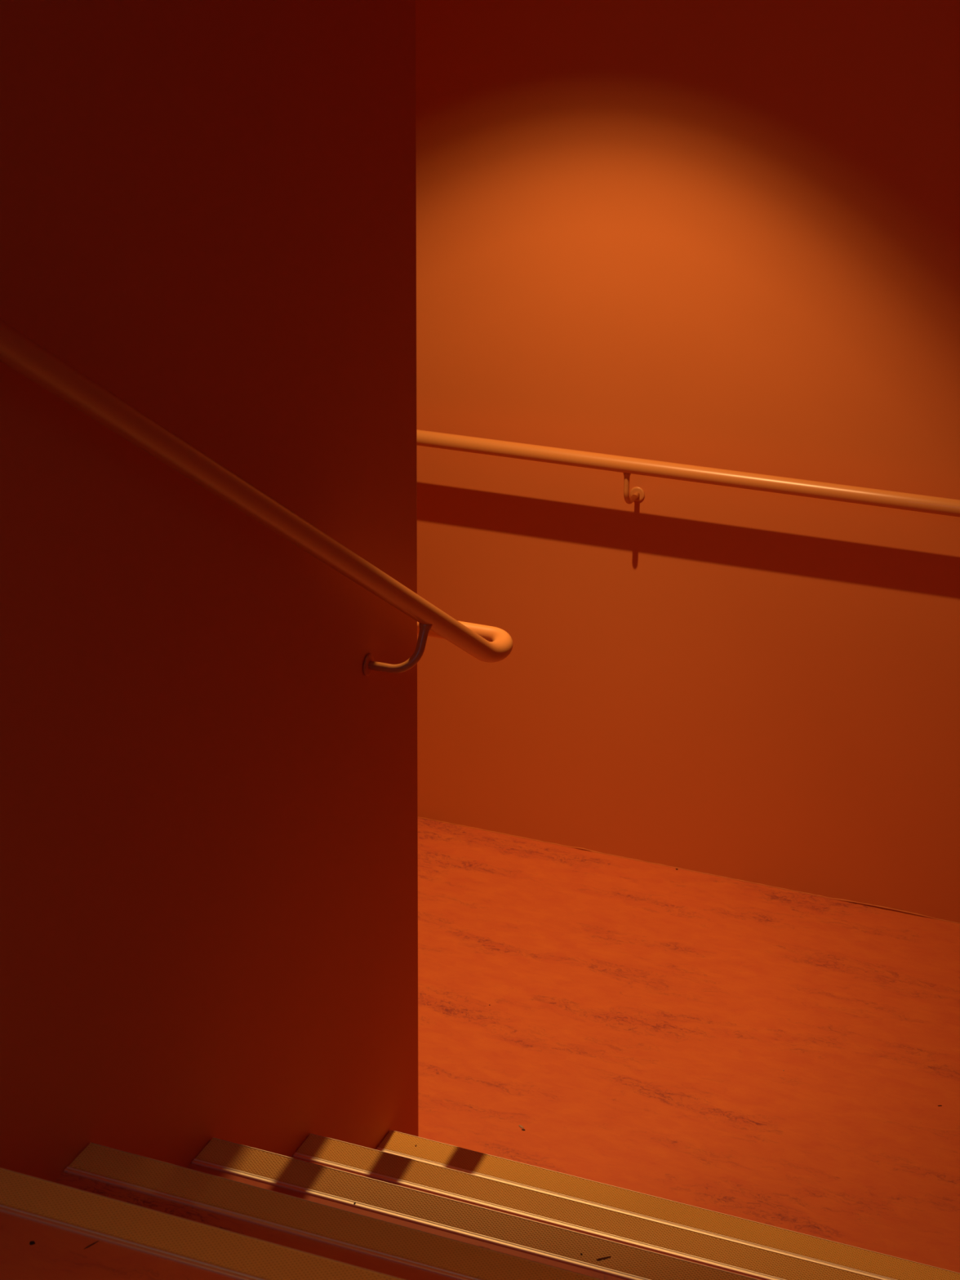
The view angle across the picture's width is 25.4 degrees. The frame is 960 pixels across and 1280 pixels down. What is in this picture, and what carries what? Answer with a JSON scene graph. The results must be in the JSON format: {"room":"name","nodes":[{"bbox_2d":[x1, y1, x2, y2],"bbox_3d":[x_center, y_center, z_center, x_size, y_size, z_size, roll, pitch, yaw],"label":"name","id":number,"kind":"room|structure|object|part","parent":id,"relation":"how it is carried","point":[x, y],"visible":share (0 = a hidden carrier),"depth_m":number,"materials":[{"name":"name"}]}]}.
{"room":"stairwell","nodes":[
{"label":"stairwell","id":0,"kind":"room"},
{"bbox_2d":[0,0,417,1182],"bbox_3d":[-0.984,1.260,1.372,0.200,5.150,4.309,9,24,20],"label":"wall","id":1,"kind":"structure","parent":0,"point":[209,799],"depth_m":2.35,"materials":[{"name":"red paint"}]},
{"bbox_2d":[0,319,512,675],"bbox_3d":[-0.488,0.238,2.270,0.368,2.366,2.065,9,24,20],"label":"handrail","id":2,"kind":"object","parent":1,"relation":"attached to","point":[486,643],"visible":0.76,"depth_m":2.22,"materials":[{"name":"orange paint"}]},
{"bbox_3d":[-0.147,0.033,2.814,0.003,0.030,0.030,9,24,20],"label":"wall plate","id":3,"kind":"part","parent":2,"relation":"part of","materials":[{"name":"orange paint"}]},
{"bbox_2d":[415,0,959,923],"bbox_3d":[0.455,-0.856,3.779,3.400,3.100,0.150,9,24,20],"label":"wall","id":4,"kind":"structure","parent":0,"point":[723,234],"depth_m":3.92,"materials":[{"name":"orange paint"}]},
{"bbox_2d":[416,429,959,516],"bbox_3d":[0.406,-0.275,3.906,3.000,0.108,0.085,9,24,20],"label":"handrail","id":5,"kind":"object","parent":4,"relation":"attached to","point":[626,465],"visible":0.54,"depth_m":3.87,"materials":[{"name":"orange paint"}]},
{"bbox_3d":[0.296,-0.274,4.002,0.028,0.028,0.003,9,24,20],"label":"wall plate","id":6,"kind":"part","parent":5,"relation":"part of","materials":[{"name":"orange paint"}]},
{"bbox_2d":[418,817,959,924],"bbox_3d":[0.410,0.458,4.259,3.192,0.006,0.004,9,24,20],"label":"trim","id":7,"kind":"structure","parent":4,"relation":"attached to","point":[842,900],"depth_m":4.24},
{"bbox_2d":[417,817,959,1272],"bbox_3d":[0.185,0.750,3.760,3.200,0.150,1.234,9,24,20],"label":"floor","id":8,"kind":"structure","parent":0,"point":[642,1025],"depth_m":3.71,"materials":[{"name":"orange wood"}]},
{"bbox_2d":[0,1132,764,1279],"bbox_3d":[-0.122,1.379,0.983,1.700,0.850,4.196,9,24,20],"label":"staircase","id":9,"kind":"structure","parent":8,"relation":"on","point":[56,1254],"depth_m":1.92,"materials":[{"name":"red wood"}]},
{"bbox_2d":[83,1240,98,1249],"bbox_3d":[-0.344,0.535,1.882,0.017,0.001,0.001,-21,31,-41],"label":"splinter","id":10,"kind":"object","parent":9,"relation":"on","point":[97,1241],"visible":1,"depth_m":1.88,"materials":[{"name":"brown wood"}]},
{"bbox_2d":[0,1167,405,1279],"bbox_3d":[0.263,0.627,1.699,1.698,0.020,0.054,9,24,20],"label":"stair nosing","id":11,"kind":"structure","parent":9,"relation":"attached to","point":[227,1253],"depth_m":1.89,"materials":[{"name":"metal"}]},
{"bbox_3d":[0.254,0.627,1.676,1.698,0.002,0.008,9,24,20],"label":"metal trim","id":12,"kind":"part","parent":11,"relation":"part of","materials":[{"name":"metal"}]},
{"bbox_2d":[63,1142,604,1279],"bbox_3d":[0.358,0.690,1.990,1.698,0.020,0.054,9,24,20],"label":"stair nosing","id":13,"kind":"structure","parent":9,"relation":"attached to","point":[451,1258],"depth_m":2.18,"materials":[{"name":"metal"}]},
{"bbox_3d":[0.350,0.690,1.967,1.698,0.002,0.008,9,24,20],"label":"metal trim","id":14,"kind":"part","parent":13,"relation":"part of","materials":[{"name":"metal"}]},
{"bbox_2d":[191,1137,759,1279],"bbox_3d":[0.454,0.752,2.281,1.698,0.020,0.054,9,24,20],"label":"stair nosing","id":15,"kind":"structure","parent":9,"relation":"attached to","point":[627,1262],"depth_m":2.45,"materials":[{"name":"metal"}]},
{"bbox_3d":[0.445,0.752,2.258,1.698,0.002,0.008,9,24,20],"label":"metal trim","id":16,"kind":"part","parent":15,"relation":"part of","materials":[{"name":"metal"}]},
{"bbox_2d":[596,1256,610,1260],"bbox_3d":[0.139,0.693,2.386,0.018,0.001,0.003,-7,24,-17],"label":"scrap","id":17,"kind":"object","parent":15,"relation":"on","point":[603,1258],"visible":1,"depth_m":2.38,"materials":[{"name":"black"}]},
{"bbox_2d":[293,1133,884,1279],"bbox_3d":[0.549,0.815,2.572,1.698,0.020,0.054,9,24,20],"label":"stair nosing","id":18,"kind":"structure","parent":9,"relation":"attached to","point":[731,1255],"depth_m":2.73,"materials":[{"name":"metal"}]},
{"bbox_2d":[376,1129,959,1279],"bbox_3d":[0.645,0.877,2.863,1.698,0.020,0.054,9,24,20],"label":"stair nosing","id":19,"kind":"structure","parent":9,"relation":"attached to","point":[821,1251],"depth_m":3.00,"materials":[{"name":"metal"}]}
]}

